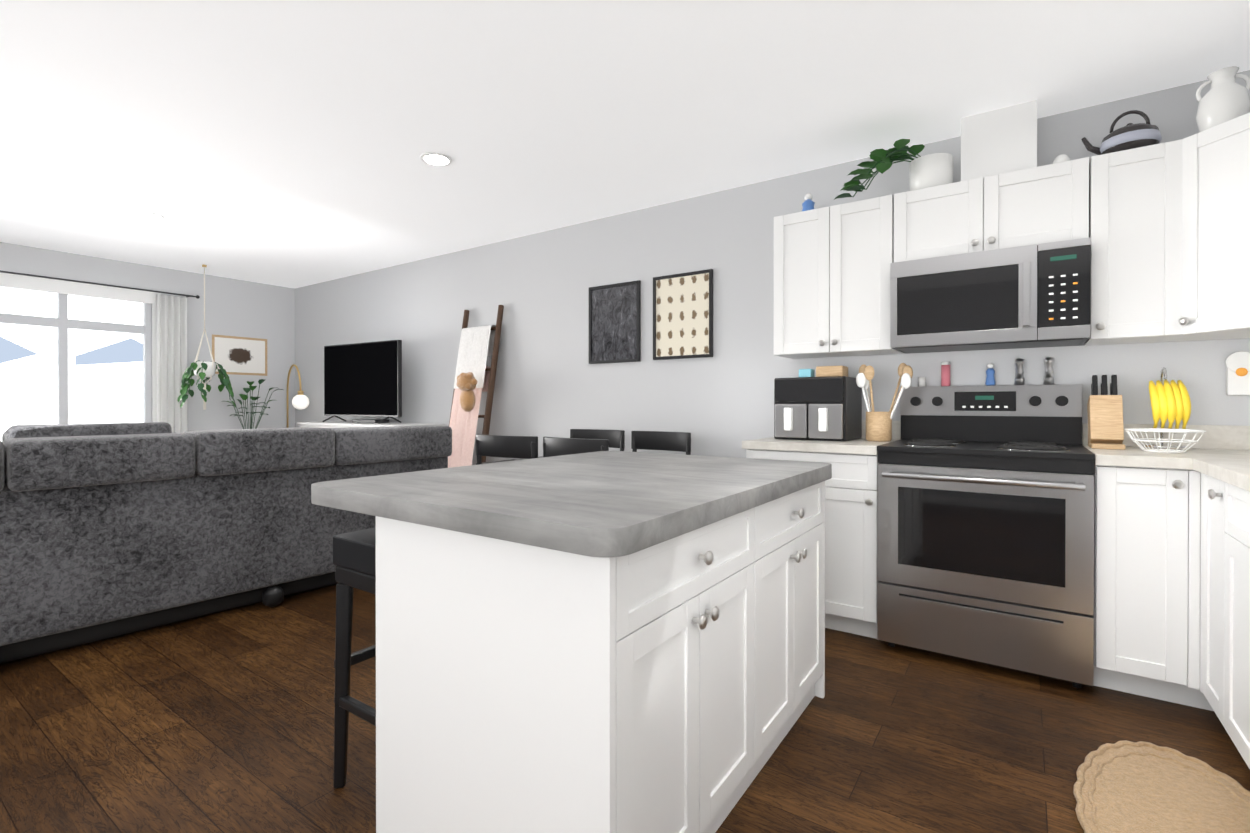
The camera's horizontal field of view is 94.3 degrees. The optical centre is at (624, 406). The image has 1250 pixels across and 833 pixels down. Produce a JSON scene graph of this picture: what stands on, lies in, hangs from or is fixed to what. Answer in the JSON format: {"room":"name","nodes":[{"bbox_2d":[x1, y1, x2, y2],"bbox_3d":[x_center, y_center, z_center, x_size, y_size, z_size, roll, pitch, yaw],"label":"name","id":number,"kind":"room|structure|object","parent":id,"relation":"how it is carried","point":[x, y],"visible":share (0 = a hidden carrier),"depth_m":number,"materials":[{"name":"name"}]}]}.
{"room":"kitchen","nodes":[
{"label":"kitchen","id":0,"kind":"room"},
{"bbox_2d":[0,242,294,430],"bbox_3d":[-5.432,-0.157,4.808,0.100,2.480,5.150,0,0,35],"label":"wall","id":1,"kind":"structure","parent":0,"point":[240,308],"depth_m":6.23,"materials":[{"name":"paint"}]},
{"bbox_2d":[0,272,160,423],"bbox_3d":[-5.268,-0.223,4.992,0.120,1.850,2.060,0,0,35],"label":"window","id":2,"kind":"structure","parent":1,"relation":"in","point":[62,322],"depth_m":5.31,"materials":[{"name":"grey plastic"}]},
{"bbox_2d":[0,270,199,298],"bbox_3d":[-5.167,-1.133,4.999,0.112,0.036,2.533,0,0,35],"label":"curtain rod","id":3,"kind":"object","parent":1,"relation":"attached to","point":[197,296],"visible":1,"depth_m":5.35,"materials":[{"name":"grey metal"}]},
{"bbox_2d":[156,294,187,433],"bbox_3d":[-4.548,-0.026,5.826,0.058,2.170,0.256,0,0,35],"label":"panel","id":4,"kind":"object","parent":3,"relation":"hanging from","point":[171,335],"visible":0.56,"depth_m":5.81,"materials":[{"name":"white fabric"}]},
{"bbox_2d":[212,334,266,375],"bbox_3d":[-4.263,-0.563,6.423,0.022,0.420,0.550,0,0,35],"label":"framed picture","id":5,"kind":"object","parent":1,"relation":"attached to","point":[234,355],"visible":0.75,"depth_m":6.42},
{"bbox_2d":[0,584,1249,832],"bbox_3d":[-1.992,1.142,2.430,8.470,0.100,5.350,0,0,35],"label":"floor","id":6,"kind":"structure","parent":0,"point":[220,722],"depth_m":1.91,"materials":[{"name":"brown wood"}]},
{"bbox_2d":[0,422,451,663],"bbox_3d":[-3.004,0.578,3.481,2.270,1.021,3.050,0,0,39],"label":"sofa","id":7,"kind":"object","parent":6,"relation":"on","point":[109,530],"visible":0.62,"depth_m":2.77,"materials":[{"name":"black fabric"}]},
{"bbox_2d":[221,379,282,428],"bbox_3d":[-3.984,0.393,6.274,0.507,1.371,0.541,0,0,35],"label":"potted plant","id":8,"kind":"object","parent":6,"relation":"on","point":[247,390],"visible":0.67,"depth_m":6.20,"materials":[{"name":"green plant"}]},
{"bbox_2d":[286,364,308,427],"bbox_3d":[-3.780,0.295,6.603,0.515,1.561,0.260,0,0,35],"label":"lamp","id":9,"kind":"object","parent":6,"relation":"on","point":[300,400],"visible":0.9,"depth_m":6.50,"materials":[{"name":"white glass"}]},
{"bbox_2d":[333,527,375,788],"bbox_3d":[-0.557,0.730,1.710,0.434,0.731,0.414,0,0,35],"label":"bar stool","id":10,"kind":"object","parent":6,"relation":"on","point":[354,557],"visible":0.25,"depth_m":1.64,"materials":[{"name":"black wood"}]},
{"bbox_2d":[298,421,445,427],"bbox_3d":[-2.458,0.618,5.549,1.690,0.925,0.490,0,0,35],"label":"media console","id":11,"kind":"object","parent":6,"relation":"on","point":[336,424],"visible":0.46,"depth_m":5.38,"materials":[{"name":"white wood"}]},
{"bbox_2d":[322,340,401,423],"bbox_3d":[-2.490,-0.226,5.548,1.120,0.758,0.322,0,0,31],"label":"screen","id":12,"kind":"object","parent":11,"relation":"on","point":[363,379],"visible":1,"depth_m":5.46,"materials":[{"name":"black"}]},
{"bbox_2d":[448,305,503,467],"bbox_3d":[-1.318,0.118,4.835,0.492,1.936,0.395,0,0,35],"label":"blanket ladder","id":13,"kind":"object","parent":6,"relation":"on","point":[475,376],"visible":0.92,"depth_m":4.81,"materials":[{"name":"brown wood"}]},
{"bbox_2d":[476,434,537,464],"bbox_3d":[-0.575,0.624,3.374,0.440,0.930,0.421,0,0,31],"label":"dining chair","id":14,"kind":"object","parent":6,"relation":"on","point":[525,447],"visible":0.25,"depth_m":3.17,"materials":[{"name":"black leather"}]},
{"bbox_2d":[476,456,542,464],"bbox_3d":[-0.211,0.713,3.445,1.160,0.750,0.730,0,0,35],"label":"dining table","id":15,"kind":"object","parent":6,"relation":"on","point":[506,460],"visible":0.02,"depth_m":3.64,"materials":[{"name":"black"}]},
{"bbox_2d":[543,437,608,456],"bbox_3d":[-0.151,0.625,3.111,0.459,0.930,0.433,0,0,35],"label":"dining chair","id":16,"kind":"object","parent":6,"relation":"on","point":[555,446],"visible":0.21,"depth_m":2.93,"materials":[{"name":"black leather"}]},
{"bbox_2d":[570,429,624,450],"bbox_3d":[-0.285,0.622,3.813,0.459,0.930,0.433,0,0,35],"label":"dining chair","id":17,"kind":"object","parent":6,"relation":"on","point":[616,438],"visible":0.23,"depth_m":3.95,"materials":[{"name":"black"}]},
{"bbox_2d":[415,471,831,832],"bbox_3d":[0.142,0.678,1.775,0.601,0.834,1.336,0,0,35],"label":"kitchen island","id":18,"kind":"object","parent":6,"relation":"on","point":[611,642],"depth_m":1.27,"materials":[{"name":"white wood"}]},
{"bbox_2d":[311,451,831,562],"bbox_3d":[-0.052,0.240,1.907,1.070,0.052,1.436,0,0,35],"label":"island countertop","id":19,"kind":"structure","parent":18,"relation":"on","point":[590,505],"depth_m":1.46,"materials":[{"name":"grey stone"}]},
{"bbox_2d":[631,431,690,454],"bbox_3d":[0.119,0.623,3.535,0.453,0.930,0.429,0,0,35],"label":"dining chair","id":20,"kind":"object","parent":6,"relation":"on","point":[664,440],"visible":0.35,"depth_m":3.69,"materials":[{"name":"black leather"}]},
{"bbox_2d":[742,448,878,638],"bbox_3d":[1.061,0.652,3.066,0.633,0.874,0.615,0,0,35],"label":"base cabinet","id":21,"kind":"object","parent":6,"relation":"on","point":[851,494],"depth_m":2.71,"materials":[{"name":"white wood"}]},
{"bbox_2d":[742,436,896,455],"bbox_3d":[1.049,0.195,3.058,0.650,0.040,0.641,0,0,35],"label":"countertop","id":22,"kind":"structure","parent":21,"relation":"on","point":[856,447],"depth_m":2.82,"materials":[{"name":"beige stone"}]},
{"bbox_2d":[774,365,861,440],"bbox_3d":[1.038,-0.020,3.143,0.375,0.390,0.420,0,0,35],"label":"air fryer","id":23,"kind":"object","parent":22,"relation":"on","point":[825,404],"visible":1,"depth_m":3.02,"materials":[{"name":"black plastic"}]},
{"bbox_2d":[856,363,912,441],"bbox_3d":[1.323,-0.023,2.957,0.264,0.398,0.122,0,0,35],"label":"utensil holder","id":24,"kind":"object","parent":22,"relation":"on","point":[878,426],"visible":1,"depth_m":2.93,"materials":[{"name":"brown wood"}]},
{"bbox_2d":[877,384,1094,687],"bbox_3d":[1.610,0.494,2.626,0.760,1.195,0.712,0,0,35],"label":"range","id":25,"kind":"object","parent":6,"relation":"on","point":[985,531],"visible":1,"depth_m":2.41,"materials":[{"name":"grey metal"}]},
{"bbox_2d":[918,377,925,386],"bbox_3d":[1.566,-0.131,3.059,0.035,0.050,0.036,0,0,35],"label":"spice jar","id":26,"kind":"object","parent":25,"relation":"on","point":[921,380],"depth_m":3.04,"materials":[{"name":"white"}]},
{"bbox_2d":[941,362,949,385],"bbox_3d":[1.657,-0.169,2.996,0.041,0.126,0.042,0,0,35],"label":"spice jar","id":27,"kind":"object","parent":25,"relation":"on","point":[945,373],"depth_m":2.98,"materials":[{"name":"pink"}]},
{"bbox_2d":[985,363,995,385],"bbox_3d":[1.817,-0.161,2.884,0.044,0.112,0.044,0,0,35],"label":"bottle","id":28,"kind":"object","parent":25,"relation":"on","point":[990,377],"visible":0.9,"depth_m":2.87,"materials":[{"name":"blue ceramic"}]},
{"bbox_2d":[1015,358,1024,384],"bbox_3d":[1.916,-0.170,2.816,0.040,0.130,0.039,0,0,35],"label":"salt","id":29,"kind":"object","parent":25,"relation":"on","point":[1019,362],"depth_m":2.80,"materials":[{"name":"silver metal"}]},
{"bbox_2d":[1044,357,1053,384],"bbox_3d":[2.011,-0.170,2.750,0.040,0.130,0.039,0,0,35],"label":"salt","id":30,"kind":"object","parent":25,"relation":"on","point":[1048,377],"depth_m":2.74,"materials":[{"name":"silver metal"}]},
{"bbox_2d":[1093,468,1161,699],"bbox_3d":[2.072,0.655,2.365,0.287,0.874,0.615,0,0,35],"label":"base cabinet","id":31,"kind":"object","parent":6,"relation":"on","point":[1127,616],"depth_m":2.15,"materials":[{"name":"white wood"}]},
{"bbox_2d":[1082,444,1249,467],"bbox_3d":[2.315,0.199,2.180,0.900,0.040,0.641,0,0,35],"label":"countertop","id":32,"kind":"structure","parent":31,"relation":"on","point":[1133,456],"depth_m":2.15,"materials":[{"name":"beige stone"}]},
{"bbox_2d":[1087,375,1125,449],"bbox_3d":[2.084,0.018,2.514,0.110,0.317,0.218,0,0,35],"label":"knife block","id":33,"kind":"object","parent":32,"relation":"on","point":[1105,420],"visible":1,"depth_m":2.49,"materials":[{"name":"brown wood"}]},
{"bbox_2d":[1125,428,1205,452],"bbox_3d":[2.129,0.134,2.290,0.238,0.089,0.238,0,0,35],"label":"wire bowl","id":34,"kind":"object","parent":32,"relation":"on","point":[1154,439],"visible":1,"depth_m":2.28,"materials":[{"name":"white metal"}]},
{"bbox_2d":[1141,367,1190,449],"bbox_3d":[2.266,0.005,2.435,0.150,0.345,0.175,0,0,35],"label":"stand","id":35,"kind":"object","parent":32,"relation":"on","point":[1171,401],"visible":1,"depth_m":2.38,"materials":[{"name":"yellow food"}]},
{"bbox_2d":[1190,456,1249,491],"bbox_3d":[0.964,0.207,-0.002,0.636,0.040,4.485,0,0,35],"label":"countertop","id":36,"kind":"structure","parent":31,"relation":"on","point":[1236,473],"depth_m":1.75,"materials":[{"name":"beige stone"}]},
{"bbox_2d":[1073,740,1249,832],"bbox_3d":[1.426,1.084,1.455,0.473,0.020,0.948,0,0,35],"label":"rug","id":37,"kind":"object","parent":6,"relation":"on","point":[1125,786],"visible":1,"depth_m":1.62,"materials":[{"name":"beige wicker"}]},
{"bbox_2d":[1186,464,1225,722],"bbox_3d":[2.157,0.658,1.726,0.641,0.874,0.379,0,0,35],"label":"base cabinet","id":38,"kind":"object","parent":6,"relation":"on","point":[1205,494],"depth_m":1.97,"materials":[{"name":"white wood"}]},
{"bbox_2d":[1222,484,1249,768],"bbox_3d":[1.836,0.660,1.237,0.611,0.874,1.027,0,0,35],"label":"base cabinet","id":39,"kind":"object","parent":6,"relation":"on","point":[1236,654],"depth_m":1.69,"materials":[{"name":"white wood"}]},
{"bbox_2d":[0,0,1249,287],"bbox_3d":[-1.992,-1.438,2.420,8.470,0.100,5.350,0,0,35],"label":"ceiling","id":40,"kind":"structure","parent":0,"point":[282,142],"depth_m":2.63,"materials":[{"name":"paint"}]},
{"bbox_2d":[134,211,164,219],"bbox_3d":[-3.462,-1.389,4.223,0.170,0.011,0.170,0,0,35],"label":"recessed light","id":41,"kind":"object","parent":40,"relation":"in","point":[149,215],"visible":0.98,"depth_m":4.20,"materials":[{"name":"white"}]},
{"bbox_2d":[177,265,235,409],"bbox_3d":[-4.147,-0.685,5.731,0.467,1.428,0.507,0,0,35],"label":"hanging plant","id":42,"kind":"object","parent":40,"relation":"hanging from","point":[202,370],"visible":1,"depth_m":5.70,"materials":[{"name":"green plant"}]},
{"bbox_2d":[420,152,451,165],"bbox_3d":[-1.058,-1.385,3.251,0.170,0.011,0.170,0,0,35],"label":"recessed light","id":43,"kind":"object","parent":40,"relation":"in","point":[435,159],"visible":1,"depth_m":3.24,"materials":[{"name":"white plastic"}]},
{"bbox_2d":[295,70,1249,464],"bbox_3d":[-0.497,-0.156,4.583,8.470,2.480,0.100,0,0,35],"label":"wall","id":44,"kind":"structure","parent":0,"point":[551,380],"depth_m":3.97,"materials":[{"name":"paint"}]},
{"bbox_2d":[589,280,640,363],"bbox_3d":[-0.081,-0.605,4.216,0.450,0.570,0.022,0,0,35],"label":"picture frame","id":45,"kind":"object","parent":44,"relation":"attached to","point":[614,323],"visible":1,"depth_m":4.21,"materials":[{"name":"black"}]},
{"bbox_2d":[653,269,712,359],"bbox_3d":[0.383,-0.609,3.894,0.450,0.570,0.022,0,0,35],"label":"picture","id":46,"kind":"object","parent":44,"relation":"attached to","point":[682,315],"visible":1,"depth_m":3.89,"materials":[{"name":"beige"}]},
{"bbox_2d":[774,204,848,358],"bbox_3d":[1.062,-0.668,3.239,0.362,0.766,0.330,0,0,35],"label":"upper cabinet","id":47,"kind":"object","parent":44,"relation":"attached to","point":[807,244],"depth_m":3.10,"materials":[{"name":"white wood"}]},
{"bbox_2d":[802,193,814,210],"bbox_3d":[1.022,-1.120,3.234,0.080,0.137,0.080,0,0,35],"label":"decor","id":48,"kind":"object","parent":47,"relation":"on","point":[808,203],"visible":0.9,"depth_m":3.21,"materials":[{"name":"blue ceramic"}]},
{"bbox_2d":[842,195,903,355],"bbox_3d":[1.264,-0.667,3.099,0.363,0.766,0.330,0,0,35],"label":"upper cabinet","id":49,"kind":"object","parent":44,"relation":"attached to","point":[867,224],"depth_m":2.94,"materials":[{"name":"white wood"}]},
{"bbox_2d":[894,174,1001,261],"bbox_3d":[1.596,-0.875,2.869,0.436,0.350,0.330,0,0,35],"label":"upper cabinet","id":50,"kind":"object","parent":44,"relation":"attached to","point":[961,217],"depth_m":2.72,"materials":[{"name":"white wood"}]},
{"bbox_2d":[835,139,953,198],"bbox_3d":[1.330,-1.167,2.915,0.551,0.234,0.375,0,0,35],"label":"plant","id":51,"kind":"object","parent":50,"relation":"on","point":[931,170],"visible":0.96,"depth_m":2.84,"materials":[{"name":"green plant"}]},
{"bbox_2d":[890,237,1090,353],"bbox_3d":[1.691,-0.486,2.727,0.752,0.407,0.455,0,0,35],"label":"microwave","id":52,"kind":"object","parent":50,"relation":"attached to","point":[1033,296],"visible":1,"depth_m":2.55,"materials":[{"name":"grey metal"}]},
{"bbox_2d":[961,100,1036,180],"bbox_3d":[1.799,-1.219,2.792,0.300,0.338,0.219,0,0,35],"label":"chase","id":53,"kind":"object","parent":50,"relation":"on","point":[999,141],"visible":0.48,"depth_m":2.70,"materials":[{"name":"white paint"}]},
{"bbox_2d":[1002,158,1085,248],"bbox_3d":[1.858,-0.874,2.687,0.437,0.350,0.330,0,0,35],"label":"upper cabinet","id":54,"kind":"object","parent":44,"relation":"attached to","point":[1046,203],"depth_m":2.52,"materials":[{"name":"white wood"}]},
{"bbox_2d":[1052,154,1070,163],"bbox_3d":[1.963,-1.091,2.607,0.068,0.084,0.068,0,0,35],"label":"egg","id":55,"kind":"object","parent":54,"relation":"on","point":[1061,158],"visible":0.42,"depth_m":2.58,"materials":[{"name":"white ceramic"}]},
{"bbox_2d":[1081,110,1161,154],"bbox_3d":[2.115,-1.152,2.477,0.264,0.206,0.201,0,0,35],"label":"teapot","id":56,"kind":"object","parent":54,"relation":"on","point":[1130,136],"visible":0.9,"depth_m":2.40,"materials":[{"name":"grey metal"}]},
{"bbox_2d":[862,420,1249,447],"bbox_3d":[1.911,0.126,2.839,2.316,0.100,0.018,0,0,35],"label":"backsplash","id":57,"kind":"structure","parent":44,"relation":"attached to","point":[1215,436],"depth_m":2.46,"materials":[{"name":"white tile"}]},
{"bbox_2d":[1084,143,1201,345],"bbox_3d":[2.166,-0.665,2.453,0.328,0.766,0.364,0,0,35],"label":"upper cabinet","id":58,"kind":"object","parent":44,"relation":"attached to","point":[1124,188],"depth_m":2.37,"materials":[{"name":"white wood"}]},
{"bbox_2d":[1196,66,1249,131],"bbox_3d":[2.313,-1.169,2.243,0.152,0.243,0.148,0,0,35],"label":"vase","id":59,"kind":"object","parent":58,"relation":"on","point":[1226,98],"visible":0.83,"depth_m":2.21,"materials":[{"name":"white ceramic"}]},
{"bbox_2d":[1162,112,1249,340],"bbox_3d":[2.407,-0.664,2.100,0.668,0.766,0.669,0,0,35],"label":"upper cabinet","id":60,"kind":"object","parent":44,"relation":"attached to","point":[1165,227],"depth_m":2.19,"materials":[{"name":"white wood"}]},
{"bbox_2d":[1225,351,1249,394],"bbox_3d":[2.538,-0.138,2.391,0.090,0.180,0.043,0,0,35],"label":"night light","id":61,"kind":"object","parent":44,"relation":"attached to","point":[1237,364],"visible":0.98,"depth_m":2.38,"materials":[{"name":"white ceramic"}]},
{"label":"outside","id":62,"kind":"structure","parent":0,"visible":0},
{"bbox_2d":[0,287,142,440],"bbox_3d":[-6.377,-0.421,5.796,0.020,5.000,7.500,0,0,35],"label":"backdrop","id":63,"kind":"structure","parent":62,"point":[106,393],"depth_m":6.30,"materials":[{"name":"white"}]},
{"bbox_2d":[0,337,142,364],"bbox_3d":[-6.271,-0.696,5.904,0.010,0.550,2.400,0,0,35],"label":"roofs","id":64,"kind":"structure","parent":63,"relation":"attached to","point":[129,350],"depth_m":6.49,"materials":[{"name":"blue"}]}
]}

